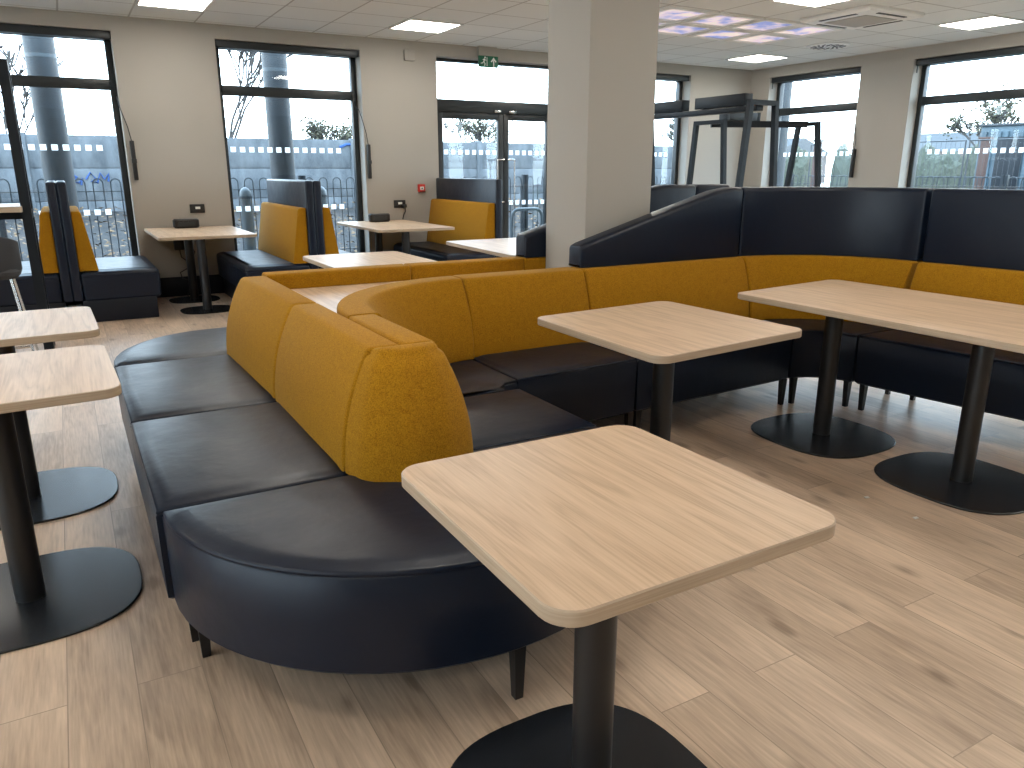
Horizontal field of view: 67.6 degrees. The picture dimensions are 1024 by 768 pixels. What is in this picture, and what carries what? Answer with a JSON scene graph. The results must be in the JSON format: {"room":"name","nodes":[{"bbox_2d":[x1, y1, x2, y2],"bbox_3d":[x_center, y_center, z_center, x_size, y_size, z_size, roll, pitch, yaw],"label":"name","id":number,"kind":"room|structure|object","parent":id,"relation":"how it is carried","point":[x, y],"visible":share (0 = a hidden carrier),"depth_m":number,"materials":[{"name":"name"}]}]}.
{"room":"cafeteria","nodes":[
{"label":"cafeteria","id":0,"kind":"room"},
{"bbox_2d":[0,6,751,277],"bbox_3d":[-3.179,-2.430,8.448,16.200,2.790,0.320,-9,18,-29],"label":"wall","id":1,"kind":"structure","parent":0,"point":[166,71],"depth_m":8.31,"materials":[{"name":"grey paint"}]},
{"bbox_2d":[0,23,137,255],"bbox_3d":[-4.685,-2.172,7.604,1.550,2.550,0.220,-9,18,-29],"label":"window","id":2,"kind":"structure","parent":1,"relation":"in","point":[10,29],"depth_m":7.63,"materials":[{"name":"black metal"}]},
{"bbox_2d":[116,96,138,179],"bbox_3d":[-3.953,-2.510,7.819,0.223,0.824,0.083,9,18,30],"label":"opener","id":3,"kind":"object","parent":1,"relation":"attached to","point":[132,147],"visible":1,"depth_m":7.82,"materials":[{"name":"black plastic"}]},
{"bbox_2d":[67,274,224,303],"bbox_3d":[-3.235,-1.127,8.579,15.880,0.210,0.018,-9,18,-29],"label":"baseboard","id":4,"kind":"structure","parent":1,"relation":"attached to","point":[170,286],"depth_m":8.36,"materials":[{"name":"black"}]},
{"bbox_2d":[215,40,364,252],"bbox_3d":[-2.488,-2.512,8.812,1.570,2.550,0.220,-9,18,-29],"label":"window","id":5,"kind":"structure","parent":1,"relation":"in","point":[226,90],"depth_m":8.65,"materials":[{"name":"black metal"}]},
{"bbox_2d":[477,46,497,67],"bbox_3d":[-0.307,-4.040,9.463,0.270,0.238,0.078,-9,18,-29],"label":"exit sign","id":6,"kind":"object","parent":1,"relation":"attached to","point":[487,56],"visible":1,"depth_m":9.43,"materials":[{"name":"green plastic"}]},
{"bbox_2d":[436,58,547,237],"bbox_3d":[-0.201,-2.826,10.115,1.830,2.650,0.162,-9,18,-29],"label":"door","id":7,"kind":"structure","parent":1,"relation":"in","point":[502,112],"depth_m":10.04,"materials":[{"name":"black metal"}]},
{"bbox_2d":[655,73,688,184],"bbox_3d":[1.862,-3.184,11.204,1.550,2.550,0.220,-9,18,-29],"label":"window","id":8,"kind":"structure","parent":1,"relation":"in","point":[678,79],"depth_m":11.43,"materials":[{"name":"black metal"}]},
{"bbox_2d":[0,293,1023,767],"bbox_3d":[0.122,0.659,2.979,16.680,0.200,14.350,-9,18,-29],"label":"floor","id":9,"kind":"structure","parent":0,"point":[895,639],"depth_m":2.18,"materials":[{"name":"brown wood"}]},
{"bbox_2d":[0,236,38,350],"bbox_3d":[-3.410,-0.506,5.012,0.456,0.946,0.435,-9,18,-29],"label":"chair","id":10,"kind":"object","parent":9,"relation":"on","point":[10,259],"visible":0.79,"depth_m":4.89,"materials":[{"name":"grey fabric"}]},
{"bbox_2d":[0,58,55,349],"bbox_3d":[-4.450,-1.112,5.104,2.146,2.062,0.630,-9,18,-29],"label":"table","id":11,"kind":"object","parent":9,"relation":"on","point":[23,210],"visible":0.91,"depth_m":5.41,"materials":[{"name":"black metal"}]},
{"bbox_2d":[0,306,118,530],"bbox_3d":[-2.043,0.122,3.153,0.682,0.740,0.684,-9,18,-29],"label":"cafe table","id":12,"kind":"object","parent":9,"relation":"on","point":[56,494],"visible":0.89,"depth_m":3.17,"materials":[{"name":"brown wood"}]},
{"bbox_2d":[0,345,142,653],"bbox_3d":[-1.558,0.337,2.388,0.665,0.740,0.704,-9,18,-29],"label":"cafe table","id":13,"kind":"object","parent":9,"relation":"on","point":[50,597],"visible":1,"depth_m":2.39,"materials":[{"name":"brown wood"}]},
{"bbox_2d":[0,180,160,321],"bbox_3d":[-4.179,-1.277,7.219,1.406,1.235,1.235,-9,18,-29],"label":"booth","id":14,"kind":"object","parent":9,"relation":"on","point":[122,287],"visible":0.93,"depth_m":6.78,"materials":[{"name":"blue leather"}]},
{"bbox_2d":[39,206,58,273],"bbox_3d":[-4.340,-1.358,7.113,0.153,0.523,1.195,-9,18,-29],"label":"cushion","id":15,"kind":"object","parent":14,"relation":"on","point":[48,238],"depth_m":6.63,"materials":[{"name":"yellow fabric"}]},
{"bbox_2d":[70,206,98,271],"bbox_3d":[-4.072,-1.399,7.260,0.153,0.523,1.195,-9,18,-29],"label":"cushion","id":16,"kind":"object","parent":14,"relation":"on","point":[84,259],"depth_m":6.75,"materials":[{"name":"yellow fabric"}]},
{"bbox_2d":[114,327,226,418],"bbox_3d":[-1.745,-0.010,4.157,0.733,0.452,0.705,-9,18,-29],"label":"module","id":17,"kind":"object","parent":9,"relation":"on","point":[205,342],"visible":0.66,"depth_m":3.93,"materials":[{"name":"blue leather"}]},
{"bbox_2d":[144,226,256,314],"bbox_3d":[-3.155,-1.179,7.786,0.875,0.740,1.340,-9,18,-29],"label":"table","id":18,"kind":"object","parent":9,"relation":"on","point":[199,234],"visible":0.93,"depth_m":7.52,"materials":[{"name":"brown wood"}]},
{"bbox_2d":[172,218,199,227],"bbox_3d":[-3.449,-1.701,8.096,0.260,0.094,0.103,-9,18,-29],"label":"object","id":19,"kind":"object","parent":18,"relation":"on","point":[189,222],"visible":1,"depth_m":8.06,"materials":[{"name":"black plastic"}]},
{"bbox_2d":[115,276,315,488],"bbox_3d":[-1.330,0.006,3.409,0.735,0.825,0.951,-9,18,-29],"label":"module","id":20,"kind":"object","parent":9,"relation":"on","point":[260,308],"visible":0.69,"depth_m":3.28,"materials":[{"name":"blue leather"}]},
{"bbox_2d":[131,303,397,641],"bbox_3d":[-0.875,0.221,2.642,0.735,0.825,0.876,-9,18,-29],"label":"module","id":21,"kind":"object","parent":9,"relation":"on","point":[299,438],"visible":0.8,"depth_m":2.51,"materials":[{"name":"blue leather"}]},
{"bbox_2d":[217,179,349,298],"bbox_3d":[-2.303,-1.510,8.046,1.316,1.235,1.605,-9,18,-29],"label":"booth","id":22,"kind":"object","parent":9,"relation":"on","point":[294,223],"visible":0.69,"depth_m":7.49,"materials":[{"name":"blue leather"}]},
{"bbox_2d":[258,202,308,263],"bbox_3d":[-2.416,-1.597,7.966,0.153,0.523,1.565,-9,18,-29],"label":"cushion","id":23,"kind":"object","parent":22,"relation":"on","point":[284,226],"depth_m":7.65,"materials":[{"name":"yellow fabric"}]},
{"bbox_2d":[322,207,338,254],"bbox_3d":[-2.148,-1.639,8.113,0.153,0.523,1.565,-9,18,-29],"label":"cushion","id":24,"kind":"object","parent":22,"relation":"on","point":[329,243],"depth_m":7.44,"materials":[{"name":"yellow fabric"}]},
{"bbox_2d":[262,264,410,288],"bbox_3d":[-1.077,-0.291,4.467,0.782,0.825,0.717,-9,18,-29],"label":"module","id":25,"kind":"object","parent":9,"relation":"on","point":[309,278],"visible":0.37,"depth_m":4.07,"materials":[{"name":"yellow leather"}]},
{"bbox_2d":[291,281,399,312],"bbox_3d":[-0.206,-0.075,3.844,1.657,0.745,1.278,-9,18,-29],"label":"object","id":26,"kind":"object","parent":9,"relation":"on","point":[329,297],"visible":0.02,"depth_m":3.83,"materials":[{"name":"brown wood"}]},
{"bbox_2d":[303,251,434,267],"bbox_3d":[-0.991,-0.511,5.405,0.720,0.740,0.860,-9,18,-29],"label":"cafe table","id":27,"kind":"object","parent":9,"relation":"on","point":[385,257],"visible":0.23,"depth_m":5.27,"materials":[{"name":"brown wood"}]},
{"bbox_2d":[162,341,600,699],"bbox_3d":[-0.151,0.353,2.165,1.470,0.829,0.692,-9,18,-29],"label":"module","id":28,"kind":"object","parent":9,"relation":"on","point":[349,574],"visible":0.72,"depth_m":1.90,"materials":[{"name":"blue leather"}]},
{"bbox_2d":[336,220,454,253],"bbox_3d":[-1.343,-1.441,8.716,0.860,0.740,1.460,-9,18,-29],"label":"table","id":29,"kind":"object","parent":9,"relation":"on","point":[403,226],"visible":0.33,"depth_m":8.34,"materials":[{"name":"brown wood"}]},
{"bbox_2d":[337,276,516,396],"bbox_3d":[-0.451,0.007,3.405,0.829,0.825,0.868,-9,18,-29],"label":"module","id":30,"kind":"object","parent":9,"relation":"on","point":[436,309],"visible":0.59,"depth_m":3.54,"materials":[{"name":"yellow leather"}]},
{"bbox_2d":[394,178,501,260],"bbox_3d":[-0.786,-1.749,8.897,0.678,1.235,1.575,-9,18,-29],"label":"booth","id":31,"kind":"object","parent":9,"relation":"on","point":[473,207],"visible":0.68,"depth_m":8.72,"materials":[{"name":"yellow fabric"}]},
{"bbox_2d":[427,199,494,245],"bbox_3d":[-0.631,-1.878,8.964,0.153,0.523,1.535,-9,18,-29],"label":"cushion","id":32,"kind":"object","parent":31,"relation":"on","point":[472,219],"depth_m":8.80,"materials":[{"name":"yellow fabric"}]},
{"bbox_2d":[405,257,523,279],"bbox_3d":[-0.419,-0.393,4.829,0.726,0.825,0.717,-9,18,-29],"label":"module","id":33,"kind":"object","parent":9,"relation":"on","point":[419,270],"visible":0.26,"depth_m":4.42,"materials":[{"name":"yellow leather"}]},
{"bbox_2d":[349,314,595,450],"bbox_3d":[-0.150,0.159,2.864,0.744,0.825,0.559,-9,18,-29],"label":"module","id":34,"kind":"object","parent":9,"relation":"on","point":[510,416],"visible":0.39,"depth_m":2.79,"materials":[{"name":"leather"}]},
{"bbox_2d":[446,238,515,257],"bbox_3d":[0.040,-0.776,6.349,0.817,0.740,1.300,-9,18,-29],"label":"cafe table","id":35,"kind":"object","parent":9,"relation":"on","point":[499,247],"visible":0.17,"depth_m":6.24,"materials":[{"name":"brown wood"}]},
{"bbox_2d":[453,267,636,425],"bbox_3d":[0.166,-0.123,3.867,0.711,0.825,0.673,-9,18,-29],"label":"module","id":36,"kind":"object","parent":9,"relation":"on","point":[590,382],"visible":0.65,"depth_m":3.80,"materials":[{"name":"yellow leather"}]},
{"bbox_2d":[546,0,659,267],"bbox_3d":[0.503,-1.302,4.431,0.455,2.790,0.410,-9,18,-29],"label":"trim column","id":37,"kind":"structure","parent":9,"relation":"on","point":[602,54],"depth_m":4.22,"materials":[{"name":"grey paint"}]},
{"bbox_2d":[516,184,695,269],"bbox_3d":[0.480,-0.732,5.267,1.336,1.240,0.717,-9,18,-29],"label":"module","id":38,"kind":"object","parent":9,"relation":"on","point":[530,244],"visible":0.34,"depth_m":4.66,"materials":[{"name":"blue leather"}]},
{"bbox_2d":[401,425,835,767],"bbox_3d":[0.175,0.566,1.574,0.619,0.740,0.640,-9,18,-29],"label":"cafe table","id":39,"kind":"object","parent":9,"relation":"on","point":[587,529],"visible":1,"depth_m":1.44,"materials":[{"name":"brown wood"}]},
{"bbox_2d":[538,301,801,441],"bbox_3d":[0.616,0.112,3.188,0.802,0.740,0.875,-9,18,-29],"label":"cafe table","id":40,"kind":"object","parent":9,"relation":"on","point":[663,334],"visible":0.48,"depth_m":3.01,"materials":[{"name":"brown wood"}]},
{"bbox_2d":[569,187,791,427],"bbox_3d":[0.976,-0.453,4.286,1.176,1.235,0.640,-9,18,-29],"label":"module","id":41,"kind":"object","parent":9,"relation":"on","point":[685,251],"visible":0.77,"depth_m":4.32,"materials":[{"name":"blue leather"}]},
{"bbox_2d":[651,99,778,186],"bbox_3d":[2.173,-2.294,9.330,0.775,2.055,2.220,-9,18,-29],"label":"table","id":42,"kind":"object","parent":9,"relation":"on","point":[752,105],"visible":0.22,"depth_m":8.35,"materials":[{"name":"black metal"}]},
{"bbox_2d":[654,100,689,113],"bbox_3d":[1.891,-3.425,9.503,0.120,0.134,0.780,-9,18,-29],"label":"box","id":43,"kind":"object","parent":42,"relation":"on","point":[679,105],"visible":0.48,"depth_m":9.30,"materials":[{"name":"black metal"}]},
{"bbox_2d":[695,93,752,109],"bbox_3d":[2.387,-3.191,8.667,0.120,0.134,0.780,-9,18,-29],"label":"box","id":44,"kind":"object","parent":42,"relation":"on","point":[734,100],"visible":0.84,"depth_m":8.59,"materials":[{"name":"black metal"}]},
{"bbox_2d":[686,119,820,186],"bbox_3d":[3.266,-2.539,10.382,1.754,1.961,0.840,-1,16,-5],"label":"table","id":45,"kind":"object","parent":9,"relation":"on","point":[723,124],"visible":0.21,"depth_m":10.12,"materials":[{"name":"black metal"}]},
{"bbox_2d":[719,112,760,120],"bbox_3d":[3.032,-3.554,10.168,0.610,0.113,0.144,-9,18,-29],"label":"box","id":46,"kind":"object","parent":45,"relation":"on","point":[733,116],"visible":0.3,"depth_m":10.07,"materials":[{"name":"black metal"}]},
{"bbox_2d":[737,187,935,406],"bbox_3d":[1.894,-0.568,4.693,0.824,1.235,0.816,-9,18,-29],"label":"module","id":47,"kind":"object","parent":9,"relation":"on","point":[788,235],"visible":0.63,"depth_m":4.64,"materials":[{"name":"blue leather"}]},
{"bbox_2d":[738,280,1023,515],"bbox_3d":[1.873,0.012,3.543,0.894,0.740,1.659,-9,18,-29],"label":"cafe table","id":48,"kind":"object","parent":9,"relation":"on","point":[958,480],"visible":1,"depth_m":3.45,"materials":[{"name":"brown wood"}]},
{"bbox_2d":[855,188,1023,420],"bbox_3d":[2.650,-0.332,3.853,0.571,1.235,1.522,-12,20,-36],"label":"module","id":49,"kind":"object","parent":9,"relation":"on","point":[974,245],"visible":0.77,"depth_m":4.12,"materials":[{"name":"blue leather"}]},
{"bbox_2d":[0,0,1023,69],"bbox_3d":[0.122,-2.220,2.170,16.680,0.200,14.350,-9,18,-29],"label":"ceiling","id":50,"kind":"structure","parent":0,"point":[523,25],"depth_m":7.65,"materials":[{"name":"tile"}]},
{"bbox_2d":[135,0,214,11],"bbox_3d":[-3.030,-3.429,6.869,0.600,0.012,0.600,-9,18,-29],"label":"recessed light","id":51,"kind":"object","parent":50,"relation":"in","point":[192,5],"visible":1,"depth_m":6.96,"materials":[{"name":"white plastic"}]},
{"bbox_2d":[388,18,463,33],"bbox_3d":[-0.911,-3.756,8.034,0.600,0.012,0.600,-9,18,-29],"label":"recessed light","id":52,"kind":"object","parent":50,"relation":"in","point":[418,25],"visible":1,"depth_m":8.01,"materials":[{"name":"white plastic"}]},
{"bbox_2d":[394,20,457,32],"bbox_3d":[-0.911,-3.758,8.034,0.550,0.008,0.550,-9,18,-29],"label":"diffuser","id":53,"kind":"object","parent":52,"relation":"attached to","point":[429,26],"depth_m":8.03,"materials":[{"name":"white plastic"}]},
{"bbox_2d":[659,5,718,22],"bbox_3d":[1.571,-3.576,7.404,0.590,0.018,0.590,-9,18,-29],"label":"panel","id":54,"kind":"object","parent":50,"relation":"attached to","point":[671,13],"visible":0.71,"depth_m":7.37,"materials":[{"name":"white plastic"}]},
{"bbox_2d":[659,9,703,19],"bbox_3d":[1.571,-3.582,7.403,0.450,0.005,0.450,-9,18,-29],"label":"print","id":55,"kind":"object","parent":54,"relation":"on","point":[668,14],"depth_m":7.42,"materials":[{"name":"multicoloured"}]},
{"bbox_2d":[658,23,719,36],"bbox_3d":[1.803,-3.799,8.197,0.590,0.018,0.590,-9,18,-29],"label":"panel","id":56,"kind":"object","parent":50,"relation":"attached to","point":[677,29],"visible":0.74,"depth_m":8.22,"materials":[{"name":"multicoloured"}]},
{"bbox_2d":[658,25,706,33],"bbox_3d":[1.803,-3.805,8.196,0.450,0.005,0.450,-9,18,-29],"label":"print","id":57,"kind":"object","parent":56,"relation":"on","point":[675,29],"depth_m":8.22,"materials":[{"name":"multicoloured"}]},
{"bbox_2d":[680,11,763,27],"bbox_3d":[2.101,-3.658,7.696,0.590,0.018,0.590,-9,18,-29],"label":"panel","id":58,"kind":"object","parent":50,"relation":"attached to","point":[722,19],"visible":0.97,"depth_m":7.70,"materials":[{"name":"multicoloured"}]},
{"bbox_2d":[694,15,748,24],"bbox_3d":[2.101,-3.664,7.694,0.450,0.005,0.450,-9,18,-29],"label":"print","id":59,"kind":"object","parent":58,"relation":"on","point":[718,19],"depth_m":7.72,"materials":[{"name":"multicoloured"}]},
{"bbox_2d":[684,28,760,40],"bbox_3d":[2.333,-3.881,8.489,0.590,0.018,0.590,-9,18,-29],"label":"panel","id":60,"kind":"object","parent":50,"relation":"attached to","point":[721,34],"visible":0.91,"depth_m":8.52,"materials":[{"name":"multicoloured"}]},
{"bbox_2d":[697,30,747,37],"bbox_3d":[2.333,-3.887,8.487,0.450,0.005,0.450,-9,18,-29],"label":"print","id":61,"kind":"object","parent":60,"relation":"on","point":[719,33],"depth_m":8.52,"materials":[{"name":"multicoloured"}]},
{"bbox_2d":[725,54,790,62],"bbox_3d":[3.326,-4.411,10.365,0.600,0.012,0.600,-9,18,-29],"label":"recessed light","id":62,"kind":"object","parent":50,"relation":"in","point":[755,58],"visible":1,"depth_m":10.36,"materials":[{"name":"white plastic"}]},
{"bbox_2d":[730,55,783,61],"bbox_3d":[3.326,-4.413,10.364,0.550,0.008,0.550,-9,18,-29],"label":"diffuser","id":63,"kind":"object","parent":62,"relation":"attached to","point":[749,58],"depth_m":10.36,"materials":[{"name":"white plastic"}]},
{"bbox_2d":[725,33,797,44],"bbox_3d":[2.862,-3.963,8.780,0.590,0.018,0.590,-9,18,-29],"label":"panel","id":64,"kind":"object","parent":50,"relation":"attached to","point":[758,39],"visible":0.83,"depth_m":8.79,"materials":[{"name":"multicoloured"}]},
{"bbox_2d":[739,35,783,42],"bbox_3d":[2.862,-3.969,8.778,0.450,0.005,0.450,-9,18,-29],"label":"print","id":65,"kind":"object","parent":64,"relation":"on","point":[758,38],"depth_m":8.85,"materials":[{"name":"multicoloured"}]},
{"bbox_2d":[723,18,805,32],"bbox_3d":[2.630,-3.740,7.987,0.590,0.018,0.590,-9,18,-29],"label":"panel","id":66,"kind":"object","parent":50,"relation":"attached to","point":[765,25],"visible":0.96,"depth_m":7.99,"materials":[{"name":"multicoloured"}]},
{"bbox_2d":[737,21,789,30],"bbox_3d":[2.630,-3.746,7.985,0.450,0.005,0.450,-9,18,-29],"label":"print","id":67,"kind":"object","parent":66,"relation":"on","point":[762,25],"depth_m":8.05,"materials":[{"name":"multicoloured"}]},
{"bbox_2d":[764,24,844,37],"bbox_3d":[3.160,-3.822,8.278,0.590,0.018,0.590,-9,18,-29],"label":"panel","id":68,"kind":"object","parent":50,"relation":"attached to","point":[806,30],"visible":0.87,"depth_m":8.28,"materials":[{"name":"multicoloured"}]},
{"bbox_2d":[779,27,828,34],"bbox_3d":[3.160,-3.828,8.277,0.450,0.005,0.450,-9,18,-29],"label":"print","id":69,"kind":"object","parent":68,"relation":"on","point":[800,30],"depth_m":8.34,"materials":[{"name":"multicoloured"}]},
{"bbox_2d":[769,0,849,7],"bbox_3d":[2.696,-3.379,6.692,0.600,0.012,0.600,-9,18,-29],"label":"recessed light","id":70,"kind":"object","parent":50,"relation":"in","point":[808,3],"visible":1,"depth_m":6.88,"materials":[{"name":"white plastic"}]},
{"bbox_2d":[806,42,849,49],"bbox_3d":[3.852,-4.115,9.324,0.500,0.017,0.500,-9,18,-29],"label":"ceiling vent","id":71,"kind":"object","parent":50,"relation":"in","point":[832,45],"visible":1,"depth_m":9.27,"materials":[{"name":"white plastic"}]},
{"bbox_2d":[800,4,924,29],"bbox_3d":[3.424,-3.585,7.509,0.800,0.056,0.800,-9,18,-29],"label":"air conditioner","id":72,"kind":"object","parent":50,"relation":"attached to","point":[870,15],"visible":1,"depth_m":7.35,"materials":[{"name":"white plastic"}]},
{"bbox_2d":[825,15,896,27],"bbox_3d":[3.424,-3.561,7.515,0.470,0.006,0.470,-9,18,-29],"label":"grille","id":73,"kind":"object","parent":72,"relation":"attached to","point":[860,20],"depth_m":7.48,"materials":[{"name":"grey"}]},
{"bbox_2d":[935,15,1023,30],"bbox_3d":[4.814,-3.707,7.857,0.600,0.012,0.600,-9,18,-29],"label":"recessed light","id":74,"kind":"object","parent":50,"relation":"in","point":[992,20],"visible":1,"depth_m":7.82,"materials":[{"name":"white plastic"}]},
{"bbox_2d":[743,32,1023,187],"bbox_3d":[7.155,-1.867,6.443,0.320,2.790,13.550,-9,18,-29],"label":"wall","id":75,"kind":"structure","parent":0,"point":[889,85],"depth_m":9.97,"materials":[{"name":"grey paint"}]},
{"bbox_2d":[771,67,860,156],"bbox_3d":[4.345,-3.167,11.145,0.220,2.550,1.550,-9,18,-29],"label":"window","id":76,"kind":"structure","parent":75,"relation":"in","point":[841,107],"depth_m":10.93,"materials":[{"name":"black metal"}]},
{"bbox_2d":[906,46,1023,187],"bbox_3d":[5.486,-2.627,9.223,0.220,2.550,1.550,-9,18,-29],"label":"window","id":77,"kind":"structure","parent":75,"relation":"in","point":[923,99],"depth_m":9.26,"materials":[{"name":"black metal"}]},
{"label":"outside","id":78,"kind":"structure","parent":0,"visible":0},
{"bbox_2d":[919,132,980,156],"bbox_3d":[37.464,-19.002,64.745,8.800,4.350,11.800,-9,18,-29],"label":"house","id":79,"kind":"structure","parent":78,"point":[935,136],"depth_m":62.86,"materials":[{"name":"grey stone"}]},
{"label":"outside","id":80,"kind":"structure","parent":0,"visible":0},
{"bbox_2d":[786,138,831,182],"bbox_3d":[25.806,-23.430,80.509,8.800,4.350,11.800,-9,18,-29],"label":"house","id":81,"kind":"structure","parent":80,"point":[804,144],"depth_m":75.56,"materials":[{"name":"grey stone"}]},
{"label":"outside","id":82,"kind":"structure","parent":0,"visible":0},
{"bbox_3d":[-12.870,-7.383,31.794,70.000,0.200,50.610,-9,18,-29],"label":"ground","id":83,"kind":"structure","parent":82,"visible":0},
{"bbox_2d":[0,39,64,133],"bbox_3d":[-12.924,-6.358,18.912,3.850,4.699,2.289,6,17,20],"label":"bare tree","id":84,"kind":"object","parent":83,"relation":"on","point":[7,55],"visible":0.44,"depth_m":18.61,"materials":[{"name":"grey plant"}]},
{"bbox_2d":[21,35,79,210],"bbox_3d":[-5.209,-3.173,8.579,0.480,4.250,0.480,-9,18,-29],"label":"steel column","id":85,"kind":"structure","parent":83,"relation":"on","point":[40,56],"depth_m":8.52,"materials":[{"name":"grey metal"}]},
{"bbox_2d":[0,178,130,260],"bbox_3d":[-5.555,-2.042,10.007,1.920,1.300,0.060,-9,18,-29],"label":"railing","id":86,"kind":"object","parent":83,"relation":"on","point":[3,230],"visible":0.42,"depth_m":9.96,"materials":[{"name":"black metal"}]},
{"bbox_2d":[239,187,256,249],"bbox_3d":[-3.380,-1.926,9.834,0.164,1.170,0.164,-9,18,-29],"label":"bollard","id":87,"kind":"object","parent":83,"relation":"on","point":[245,196],"visible":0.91,"depth_m":9.72,"materials":[{"name":"grey metal"}]},
{"bbox_2d":[227,50,291,137],"bbox_3d":[-6.283,-7.431,20.098,3.130,6.120,2.899,-9,18,-29],"label":"bare tree","id":88,"kind":"object","parent":83,"relation":"on","point":[251,55],"visible":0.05,"depth_m":19.93,"materials":[{"name":"grey plant"}]},
{"bbox_2d":[231,175,302,249],"bbox_3d":[-3.905,-2.297,10.914,1.920,1.300,0.060,-9,18,-29],"label":"railing","id":89,"kind":"object","parent":83,"relation":"on","point":[300,177],"visible":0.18,"depth_m":10.94,"materials":[{"name":"black metal"}]},
{"bbox_2d":[0,202,542,260],"bbox_3d":[-4.476,-2.744,13.649,34.000,0.699,4.850,-9,18,-29],"label":"bank","id":90,"kind":"object","parent":83,"relation":"on","point":[10,223],"visible":0.06,"depth_m":13.09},
{"bbox_2d":[5,198,542,257],"bbox_3d":[-3.953,-2.825,13.722,17.065,0.668,4.455,-9,18,-29],"label":"leaf litter","id":91,"kind":"object","parent":90,"relation":"on","point":[80,208],"visible":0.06,"depth_m":12.98,"materials":[{"name":"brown plant"}]},
{"bbox_2d":[0,132,672,213],"bbox_3d":[-7.469,-3.617,14.207,33.570,1.960,0.140,-9,18,-29],"label":"fence","id":92,"kind":"object","parent":90,"relation":"on","point":[104,165],"visible":0.27,"depth_m":15.44,"materials":[{"name":"grey metal"}]},
{"bbox_2d":[261,53,295,179],"bbox_3d":[-2.995,-3.515,9.796,0.480,4.250,0.480,-9,18,-29],"label":"steel column","id":93,"kind":"structure","parent":83,"relation":"on","point":[274,66],"depth_m":9.72,"materials":[{"name":"grey metal"}]},
{"bbox_2d":[298,111,351,139],"bbox_3d":[-5.832,-7.282,25.071,2.283,3.148,1.994,-9,18,-29],"label":"tree","id":94,"kind":"object","parent":83,"relation":"on","point":[319,132],"visible":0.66,"depth_m":24.56,"materials":[{"name":"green plant"}]},
{"bbox_2d":[301,175,357,251],"bbox_3d":[-2.255,-2.552,11.822,1.920,1.300,0.060,-9,18,-29],"label":"railing","id":95,"kind":"object","parent":83,"relation":"on","point":[304,176],"visible":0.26,"depth_m":11.59,"materials":[{"name":"black metal"}]},
{"bbox_2d":[443,118,511,142],"bbox_3d":[-1.447,-9.610,32.198,3.682,3.772,2.854,-9,18,-29],"label":"tree","id":96,"kind":"object","parent":83,"relation":"on","point":[474,129],"visible":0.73,"depth_m":31.32,"materials":[{"name":"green plant"}]},
{"bbox_2d":[449,175,525,237],"bbox_3d":[-0.605,-2.807,12.729,1.920,1.300,0.060,-9,18,-29],"label":"railing","id":97,"kind":"object","parent":83,"relation":"on","point":[523,177],"visible":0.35,"depth_m":13.08,"materials":[{"name":"black metal"}]},
{"bbox_2d":[510,207,542,237],"bbox_3d":[0.235,-2.361,12.037,0.660,0.815,0.120,-9,18,-29],"label":"stand","id":98,"kind":"object","parent":83,"relation":"on","point":[514,211],"visible":0.67,"depth_m":11.89,"materials":[{"name":"grey metal"}]},
{"bbox_2d":[526,175,543,230],"bbox_3d":[1.044,-3.062,13.636,1.920,1.300,0.060,-9,18,-29],"label":"railing","id":99,"kind":"object","parent":83,"relation":"on","point":[527,177],"visible":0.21,"depth_m":13.17,"materials":[{"name":"grey metal"}]},
{"bbox_2d":[777,82,792,186],"bbox_3d":[4.739,-4.570,13.551,0.480,4.250,0.480,-9,18,-29],"label":"steel column","id":100,"kind":"structure","parent":83,"relation":"on","point":[787,96],"depth_m":13.48,"materials":[{"name":"metal"}]},
{"bbox_2d":[783,145,821,186],"bbox_3d":[15.381,-14.553,51.705,1.825,2.836,12.082,-9,18,-29],"label":"hedge","id":101,"kind":"object","parent":83,"relation":"on","point":[801,165],"visible":0.1,"depth_m":46.73,"materials":[{"name":"green plant"}]},
{"bbox_2d":[829,143,977,188],"bbox_3d":[22.332,-11.261,39.992,1.824,2.832,12.080,-9,18,-29],"label":"hedge","id":102,"kind":"object","parent":83,"relation":"on","point":[843,148],"visible":0.31,"depth_m":39.61,"materials":[{"name":"green plant"}]},
{"bbox_2d":[915,140,966,188],"bbox_3d":[10.346,-5.114,19.537,0.500,2.071,2.270,-9,18,-29],"label":"fence panel","id":103,"kind":"object","parent":83,"relation":"on","point":[927,176],"visible":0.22,"depth_m":18.79,"materials":[{"name":"grey paint"}]},
{"bbox_2d":[936,82,1023,153],"bbox_3d":[19.957,-10.404,32.391,3.537,5.206,3.636,-9,18,-29],"label":"tree","id":104,"kind":"object","parent":83,"relation":"on","point":[1001,115],"visible":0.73,"depth_m":32.14,"materials":[{"name":"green plant"}]},
{"bbox_2d":[973,137,993,188],"bbox_3d":[12.591,-5.486,20.585,0.260,2.210,0.260,-9,18,-29],"label":"post","id":105,"kind":"object","parent":83,"relation":"on","point":[983,145],"visible":0.4,"depth_m":20.41,"materials":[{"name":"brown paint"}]},
{"bbox_2d":[962,138,1023,189],"bbox_3d":[11.487,-4.574,17.614,0.500,2.071,2.270,-9,18,-29],"label":"fence panel","id":106,"kind":"object","parent":83,"relation":"on","point":[1018,139],"visible":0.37,"depth_m":17.97,"materials":[{"name":"grey paint"}]},
{"bbox_2d":[972,122,1023,189],"bbox_3d":[15.423,-5.805,20.980,2.520,2.610,4.200,-9,18,-29],"label":"shipping container","id":107,"kind":"object","parent":83,"relation":"on","point":[1005,130],"visible":0.52,"depth_m":21.29,"materials":[{"name":"blue metal"}]},
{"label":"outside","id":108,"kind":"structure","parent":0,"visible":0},
{"bbox_3d":[51.836,-1.800,11.935,78.100,0.190,49.370,-9,18,-29],"label":"lawn","id":109,"kind":"structure","parent":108,"visible":0},
{"bbox_2d":[914,175,1004,188],"bbox_3d":[7.394,-2.984,13.359,0.060,1.300,2.160,-9,18,-29],"label":"railing","id":110,"kind":"object","parent":109,"relation":"on","point":[1002,176],"visible":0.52,"depth_m":12.84,"materials":[{"name":"black metal"}]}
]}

